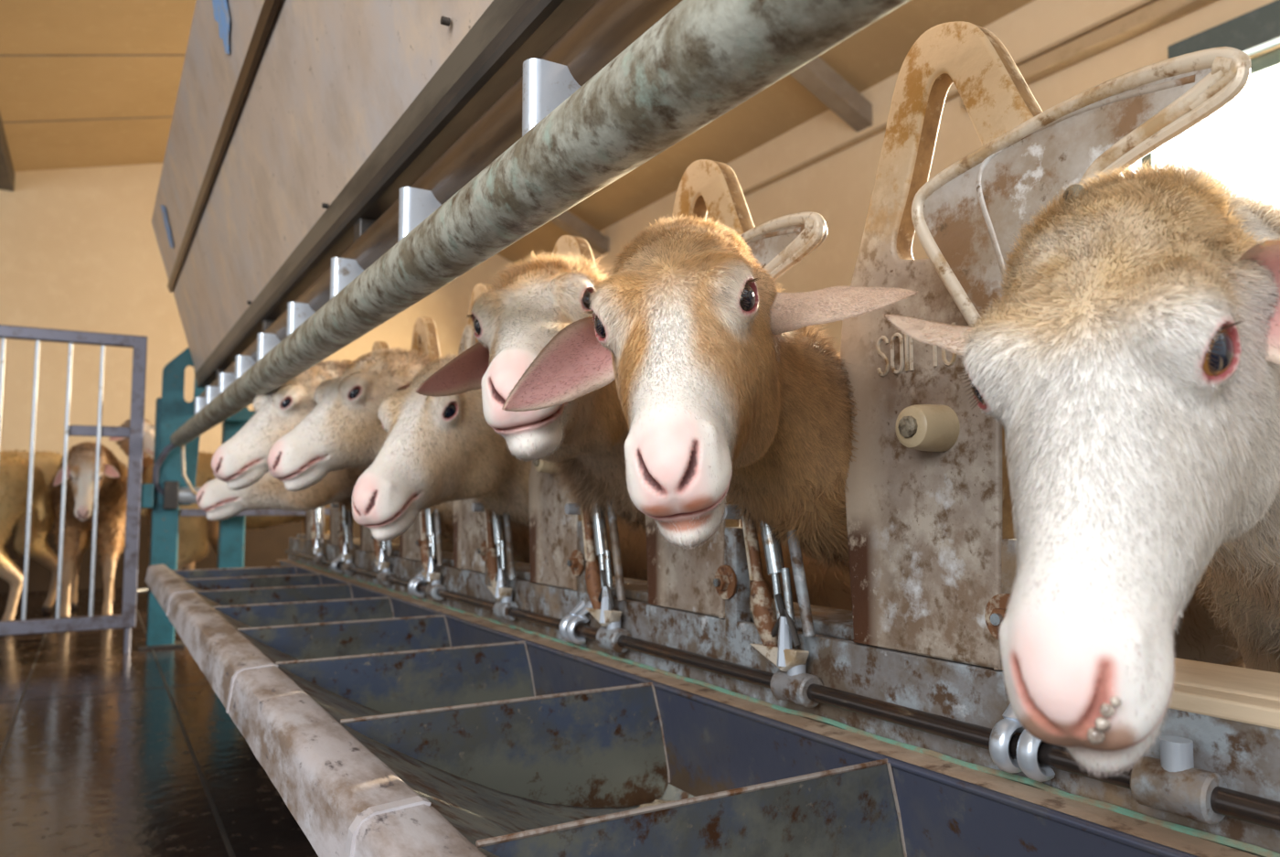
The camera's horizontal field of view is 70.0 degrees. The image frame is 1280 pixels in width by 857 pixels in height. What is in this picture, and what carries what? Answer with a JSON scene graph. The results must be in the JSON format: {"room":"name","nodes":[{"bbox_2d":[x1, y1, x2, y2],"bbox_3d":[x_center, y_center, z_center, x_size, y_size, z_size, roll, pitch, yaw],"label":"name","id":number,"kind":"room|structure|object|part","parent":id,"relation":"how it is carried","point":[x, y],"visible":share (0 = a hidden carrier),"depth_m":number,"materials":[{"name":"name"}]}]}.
{"room":"farm building","nodes":[
{"label":"farm building","id":0,"kind":"room"},
{"bbox_2d":[0,587,318,856],"bbox_3d":[-1.099,0.773,1.793,10.000,0.100,10.300,3,-5,-31],"label":"floor","id":1,"kind":"structure","parent":0,"point":[115,773],"depth_m":2.07,"materials":[{"name":"concrete"}]},
{"bbox_2d":[0,451,49,620],"bbox_3d":[-3.333,0.467,3.736,1.536,0.814,0.405,3,-5,-32],"label":"sheep","id":2,"kind":"object","parent":1,"relation":"on","point":[14,469],"visible":0.87,"depth_m":3.98},
{"bbox_2d":[0,448,63,613],"bbox_3d":[-3.626,0.500,4.475,1.551,0.863,0.434,3,-5,-31],"label":"sheep","id":3,"kind":"object","parent":1,"relation":"on","point":[39,550],"visible":0.51,"depth_m":4.68},
{"bbox_2d":[46,440,127,617],"bbox_3d":[-2.644,0.504,4.421,0.414,0.845,1.468,3,-5,-31],"label":"sheep","id":4,"kind":"object","parent":1,"relation":"on","point":[81,457],"visible":0.84,"depth_m":4.27},
{"bbox_2d":[0,604,235,856],"bbox_3d":[-1.708,0.726,1.842,7.000,0.001,9.000,3,-5,-31],"label":"trim","id":5,"kind":"structure","parent":1,"relation":"in","point":[221,827],"depth_m":2.34,"materials":[{"name":"grey metal"}]},
{"bbox_2d":[108,417,218,569],"bbox_3d":[-2.657,0.486,5.215,0.420,1.006,1.513,1,-5,-8],"label":"sheep","id":6,"kind":"object","parent":1,"relation":"on","point":[148,446],"visible":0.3,"depth_m":4.68},
{"bbox_2d":[137,346,330,650],"bbox_3d":[-1.472,0.254,3.986,1.245,1.275,0.290,3,-5,-31],"label":"frame","id":7,"kind":"object","parent":1,"relation":"on","point":[172,410],"visible":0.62,"depth_m":3.66,"materials":[{"name":"paint"}]},
{"bbox_2d":[0,324,151,652],"bbox_3d":[-2.422,0.229,3.296,1.218,1.220,0.098,3,-5,-31],"label":"gate","id":8,"kind":"object","parent":7,"relation":"attached to","point":[127,620],"visible":0.98,"depth_m":3.47,"materials":[{"name":"metal"}]},
{"bbox_3d":[-2.434,0.714,3.218,1.155,0.050,0.040,3,-5,-31],"label":"rail","id":9,"kind":"part","parent":8,"relation":"part of","materials":[{"name":"grey metal"}]},
{"bbox_3d":[-2.435,-0.360,3.302,1.155,0.045,0.040,3,-5,-31],"label":"rail","id":10,"kind":"part","parent":8,"relation":"part of","materials":[{"name":"grey metal"}]},
{"bbox_3d":[-1.907,0.861,3.638,0.160,0.012,0.140,3,-5,-31],"label":"foot plate","id":11,"kind":"part","parent":7,"relation":"part of","materials":[{"name":"grey metal"}]},
{"bbox_3d":[-1.910,0.373,3.675,0.095,0.990,0.080,3,-5,-31],"label":"post","id":12,"kind":"part","parent":7,"relation":"part of","materials":[{"name":"teal metal"}]},
{"bbox_3d":[-1.781,-0.046,3.726,0.305,0.715,0.012,3,-5,-31],"label":"gusset plate","id":13,"kind":"part","parent":7,"relation":"part of","materials":[{"name":"teal paint"}]},
{"bbox_3d":[-1.754,0.398,3.929,0.096,0.980,0.080,3,-5,-31],"label":"post","id":14,"kind":"part","parent":7,"relation":"part of","materials":[{"name":"metal"}]},
{"bbox_3d":[-1.721,-0.054,3.821,0.265,0.045,0.060,3,-5,-31],"label":"cross rail","id":15,"kind":"part","parent":7,"relation":"part of","materials":[{"name":"teal metal"}]},
{"bbox_3d":[-1.382,0.361,3.968,1.100,0.030,0.060,3,-5,-31],"label":"rail","id":16,"kind":"part","parent":7,"relation":"part of","materials":[{"name":"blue metal"}]},
{"bbox_2d":[151,0,909,505],"bbox_3d":[-0.690,-0.063,1.771,0.229,0.445,4.532,3,-5,-31],"label":"rail","id":17,"kind":"object","parent":7,"relation":"attached to","point":[628,81],"visible":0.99,"depth_m":0.70,"materials":[{"name":"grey metal"}]},
{"bbox_2d":[150,0,597,387],"bbox_3d":[-0.637,-0.611,1.780,0.374,0.686,4.420,3,-5,-31],"label":"panel","id":18,"kind":"object","parent":17,"relation":"on","point":[296,125],"visible":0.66,"depth_m":1.61,"materials":[{"name":"grey wood"}]},
{"bbox_2d":[140,449,330,569],"bbox_3d":[-1.645,0.526,4.599,1.560,0.827,0.414,3,-5,-31],"label":"sheep","id":19,"kind":"object","parent":1,"relation":"on","point":[193,545],"visible":0.05,"depth_m":4.23},
{"bbox_2d":[196,466,453,552],"bbox_3d":[-0.407,0.394,2.566,1.572,0.774,0.412,3,-5,-35],"label":"sheep","id":20,"kind":"object","parent":1,"relation":"on","point":[214,497],"visible":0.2,"depth_m":2.11},
{"bbox_2d":[211,358,522,562],"bbox_3d":[-0.249,0.319,2.252,1.565,0.876,0.457,4,-6,-39],"label":"sheep","id":21,"kind":"object","parent":1,"relation":"on","point":[240,462],"visible":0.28,"depth_m":1.76},
{"bbox_2d":[351,351,647,580],"bbox_3d":[0.138,0.309,1.707,1.452,0.808,0.417,3,-5,-33],"label":"sheep","id":22,"kind":"object","parent":1,"relation":"on","point":[435,450],"visible":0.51,"depth_m":1.28},
{"bbox_2d":[266,347,821,635],"bbox_3d":[-0.039,0.302,1.970,1.515,0.864,0.448,3,-6,-37],"label":"sheep","id":23,"kind":"object","parent":1,"relation":"on","point":[343,431],"visible":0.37,"depth_m":1.55},
{"bbox_2d":[415,247,852,639],"bbox_3d":[0.339,0.242,1.395,1.480,0.893,0.442,3,-6,-37],"label":"sheep","id":24,"kind":"object","parent":1,"relation":"on","point":[517,317],"visible":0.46,"depth_m":1.00},
{"bbox_2d":[145,558,1279,856],"bbox_3d":[-0.414,0.501,1.388,0.448,0.378,3.970,3,-5,-31],"label":"trough","id":25,"kind":"object","parent":1,"relation":"on","point":[386,721],"visible":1,"depth_m":0.90,"materials":[{"name":"blue metal"}]},
{"bbox_2d":[637,799,675,808],"bbox_3d":[0.033,0.412,0.985,0.064,0.012,0.080,3,-5,-31],"label":"residue","id":26,"kind":"object","parent":25,"relation":"in","point":[656,801],"visible":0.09,"depth_m":1.00,"materials":[{"name":"beige food"}]},
{"bbox_2d":[288,533,1279,856],"bbox_3d":[-0.171,0.471,1.536,0.119,0.460,3.970,3,-5,-31],"label":"sill","id":27,"kind":"structure","parent":1,"relation":"on","point":[1230,714],"depth_m":0.78,"materials":[{"name":"grey metal"}]},
{"bbox_2d":[305,506,324,542],"bbox_3d":[-1.036,0.101,2.884,0.068,0.550,0.251,3,-5,-31],"label":"panel","id":28,"kind":"object","parent":27,"relation":"on","point":[308,514],"visible":0.02,"depth_m":2.92,"materials":[{"name":"metal"}]},
{"bbox_2d":[329,359,352,547],"bbox_3d":[-0.853,0.077,2.578,0.068,0.550,0.251,3,-5,-31],"label":"panel","id":29,"kind":"object","parent":27,"relation":"on","point":[334,511],"visible":0.04,"depth_m":2.61,"materials":[{"name":"metal"}]},
{"bbox_2d":[360,341,390,554],"bbox_3d":[-0.671,0.053,2.272,0.068,0.550,0.251,3,-5,-31],"label":"panel","id":30,"kind":"object","parent":27,"relation":"on","point":[367,539],"visible":0.04,"depth_m":2.29,"materials":[{"name":"metal"}]},
{"bbox_2d":[399,316,441,569],"bbox_3d":[-0.488,0.029,1.966,0.068,0.550,0.251,3,-5,-31],"label":"panel","id":31,"kind":"object","parent":27,"relation":"on","point":[424,335],"visible":0.07,"depth_m":1.96,"materials":[{"name":"metal"}]},
{"bbox_2d":[453,283,496,585],"bbox_3d":[-0.305,0.005,1.661,0.068,0.550,0.251,3,-5,-31],"label":"panel","id":32,"kind":"object","parent":27,"relation":"on","point":[470,549],"visible":0.2,"depth_m":1.67,"materials":[{"name":"metal"}]},
{"bbox_2d":[480,540,488,561],"bbox_3d":[-0.272,0.215,1.605,0.003,0.037,0.037,3,-5,-31],"label":"washer","id":33,"kind":"object","parent":32,"relation":"in","point":[484,549],"depth_m":1.60,"materials":[{"name":"metal"}]},
{"bbox_2d":[528,234,595,604],"bbox_3d":[-0.123,-0.019,1.355,0.068,0.550,0.251,3,-5,-31],"label":"panel","id":34,"kind":"object","parent":27,"relation":"on","point":[557,555],"visible":0.16,"depth_m":1.36,"materials":[{"name":"metal"}]},
{"bbox_3d":[-0.135,0.047,1.351,0.037,0.039,0.039,3,-5,-31],"label":"stop knob","id":35,"kind":"part","parent":34,"relation":"part of","materials":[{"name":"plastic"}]},
{"bbox_2d":[570,549,584,575],"bbox_3d":[-0.089,0.191,1.299,0.003,0.037,0.037,3,-5,-31],"label":"washer","id":36,"kind":"object","parent":34,"relation":"in","point":[577,556],"depth_m":1.29,"materials":[{"name":"metal"}]},
{"bbox_2d":[645,159,827,638],"bbox_3d":[0.091,-0.048,0.994,0.080,0.550,0.382,2,-5,-24],"label":"panel","id":37,"kind":"object","parent":27,"relation":"on","point":[712,578],"visible":0.34,"depth_m":1.02,"materials":[{"name":"metal"}]},
{"bbox_3d":[0.074,-0.052,1.067,0.026,0.528,0.235,3,-5,-31],"label":"cast plate","id":38,"kind":"part","parent":37,"relation":"part of","materials":[{"name":"beige metal"}]},
{"bbox_2d":[714,565,736,598],"bbox_3d":[0.093,0.167,0.993,0.003,0.037,0.037,3,-5,-31],"label":"washer","id":39,"kind":"object","parent":37,"relation":"in","point":[725,575],"depth_m":0.99,"materials":[{"name":"metal"}]},
{"bbox_2d":[284,549,1279,831],"bbox_3d":[-0.219,0.284,1.493,0.045,0.061,3.920,3,-5,-31],"label":"rod","id":40,"kind":"object","parent":27,"relation":"attached to","point":[1171,783],"visible":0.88,"depth_m":0.69,"materials":[{"name":"metal"}]},
{"bbox_2d":[310,505,324,554],"bbox_3d":[-0.969,0.267,2.737,0.033,0.223,0.108,4,-6,-43],"label":"latch linkage","id":41,"kind":"object","parent":40,"relation":"attached to","point":[317,534],"visible":0.68,"depth_m":2.72,"materials":[{"name":"metal"}]},
{"bbox_2d":[330,501,353,562],"bbox_3d":[-0.786,0.243,2.431,0.033,0.223,0.108,4,-6,-43],"label":"latch linkage","id":42,"kind":"object","parent":40,"relation":"attached to","point":[346,538],"visible":0.73,"depth_m":2.42,"materials":[{"name":"metal"}]},
{"bbox_2d":[373,537,392,571],"bbox_3d":[-0.603,0.219,2.125,0.033,0.223,0.108,4,-6,-43],"label":"latch linkage","id":43,"kind":"object","parent":40,"relation":"attached to","point":[379,548],"visible":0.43,"depth_m":2.09,"materials":[{"name":"metal"}]},
{"bbox_2d":[419,507,443,583],"bbox_3d":[-0.421,0.195,1.819,0.033,0.223,0.108,4,-6,-43],"label":"latch linkage","id":44,"kind":"object","parent":40,"relation":"attached to","point":[430,527],"visible":0.7,"depth_m":1.80,"materials":[{"name":"metal"}]},
{"bbox_2d":[471,501,515,600],"bbox_3d":[-0.238,0.171,1.513,0.033,0.223,0.108,4,-6,-43],"label":"latch linkage","id":45,"kind":"object","parent":40,"relation":"attached to","point":[496,558],"visible":0.73,"depth_m":1.50,"materials":[{"name":"metal"}]},
{"bbox_2d":[565,489,626,627],"bbox_3d":[-0.056,0.147,1.208,0.033,0.223,0.108,4,-6,-43],"label":"latch linkage","id":46,"kind":"object","parent":40,"relation":"attached to","point":[599,580],"visible":0.76,"depth_m":1.20,"materials":[{"name":"metal"}]},
{"bbox_2d":[724,503,815,671],"bbox_3d":[0.127,0.123,0.902,0.033,0.223,0.108,4,-6,-43],"label":"latch linkage","id":47,"kind":"object","parent":40,"relation":"attached to","point":[768,619],"visible":0.72,"depth_m":0.89,"materials":[{"name":"metal"}]},
{"bbox_2d":[840,21,1251,697],"bbox_3d":[0.274,-0.072,0.688,0.080,0.550,0.382,2,-5,-24],"label":"panel","id":48,"kind":"object","parent":27,"relation":"on","point":[931,538],"visible":0.77,"depth_m":0.73,"materials":[{"name":"metal"}]},
{"bbox_3d":[0.231,-0.001,0.739,0.037,0.039,0.039,3,-5,-31],"label":"stop knob","id":49,"kind":"part","parent":48,"relation":"part of","materials":[{"name":"plastic"}]},
{"bbox_3d":[0.256,-0.076,0.761,0.026,0.528,0.235,3,-5,-31],"label":"cast plate","id":50,"kind":"part","parent":48,"relation":"part of","materials":[{"name":"beige metal"}]},
{"bbox_2d":[984,593,1011,639],"bbox_3d":[0.276,0.143,0.687,0.003,0.037,0.037,3,-5,-31],"label":"washer","id":51,"kind":"object","parent":48,"relation":"in","point":[995,603],"depth_m":0.69,"materials":[{"name":"metal"}]},
{"bbox_2d":[502,213,1246,667],"bbox_3d":[0.501,0.254,1.085,1.466,0.821,0.415,3,-5,-35],"label":"sheep","id":52,"kind":"object","parent":1,"relation":"on","point":[726,384],"visible":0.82,"depth_m":0.68},
{"bbox_2d":[884,155,1279,778],"bbox_3d":[0.728,0.253,0.808,1.438,0.780,0.409,3,-5,-31],"label":"sheep","id":53,"kind":"object","parent":1,"relation":"on","point":[1128,357],"visible":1,"depth_m":0.42},
{"bbox_2d":[0,162,517,481],"bbox_3d":[-4.384,-0.863,5.738,8.250,3.780,0.200,3,-5,-31],"label":"wall","id":54,"kind":"structure","parent":0,"point":[80,250],"depth_m":6.07,"materials":[{"name":"beige paint"}]},
{"bbox_2d":[0,114,14,191],"bbox_3d":[-2.409,-1.804,3.081,0.100,0.120,6.500,3,-5,-31],"label":"trim","id":55,"kind":"structure","parent":54,"relation":"attached to","point":[6,169],"depth_m":5.49,"materials":[{"name":"brown wood"}]},
{"bbox_2d":[0,482,451,593],"bbox_3d":[-4.410,0.661,5.469,8.050,0.700,0.030,3,-5,-31],"label":"baseboard","id":56,"kind":"structure","parent":54,"relation":"attached to","point":[262,548],"depth_m":6.09,"materials":[{"name":"brown wood"}]},
{"bbox_2d":[0,0,1034,265],"bbox_3d":[-1.524,-1.830,2.561,6.850,1.370,8.700,3,-5,-31],"label":"ceiling","id":57,"kind":"structure","parent":0,"point":[31,88],"depth_m":4.79,"materials":[{"name":"beige wood"}]},
{"bbox_2d":[0,54,185,123],"bbox_3d":[-3.772,-1.633,4.471,4.750,1.234,0.912,3,-5,-31],"label":"trim","id":58,"kind":"structure","parent":57,"relation":"attached to","point":[0,55],"depth_m":4.72,"materials":[{"name":"brown wood"}]},
{"bbox_2d":[590,0,1279,357],"bbox_3d":[1.675,-0.426,3.368,0.180,2.530,10.000,3,-5,-31],"label":"wall","id":59,"kind":"structure","parent":0,"point":[838,187],"depth_m":4.30,"materials":[{"name":"beige paint"}]},
{"bbox_2d":[550,210,608,255],"bbox_3d":[-0.911,-1.668,6.124,1.550,0.800,0.100,3,-5,-31],"label":"trim","id":60,"kind":"structure","parent":59,"relation":"attached to","point":[569,222],"depth_m":6.37,"materials":[{"name":"brown wood"}]},
{"bbox_2d":[789,56,873,132],"bbox_3d":[0.393,-1.839,3.939,1.550,0.800,0.100,3,-5,-31],"label":"beam","id":61,"kind":"structure","parent":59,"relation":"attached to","point":[816,76],"depth_m":4.19,"materials":[{"name":"brown wood"}]},
{"bbox_2d":[706,0,1216,213],"bbox_3d":[1.132,-1.335,4.107,0.070,0.100,3.100,3,-5,-31],"label":"wooden beam","id":62,"kind":"structure","parent":59,"relation":"attached to","point":[1145,16],"depth_m":3.28,"materials":[{"name":"brown wood"}]},
{"bbox_2d":[1119,48,1279,176],"bbox_3d":[2.083,-0.716,2.613,0.050,0.930,1.550,3,-5,-31],"label":"window","id":63,"kind":"structure","parent":59,"relation":"in","point":[1268,63],"depth_m":2.85,"materials":[{"name":"white glass"}]},
{"bbox_2d":[1167,0,1279,58],"bbox_3d":[2.286,-1.276,2.177,0.050,0.120,2.020,3,-5,-31],"label":"window frame","id":64,"kind":"structure","parent":59,"relation":"attached to","point":[1257,30],"depth_m":2.83,"materials":[{"name":"grey metal"}]}
]}

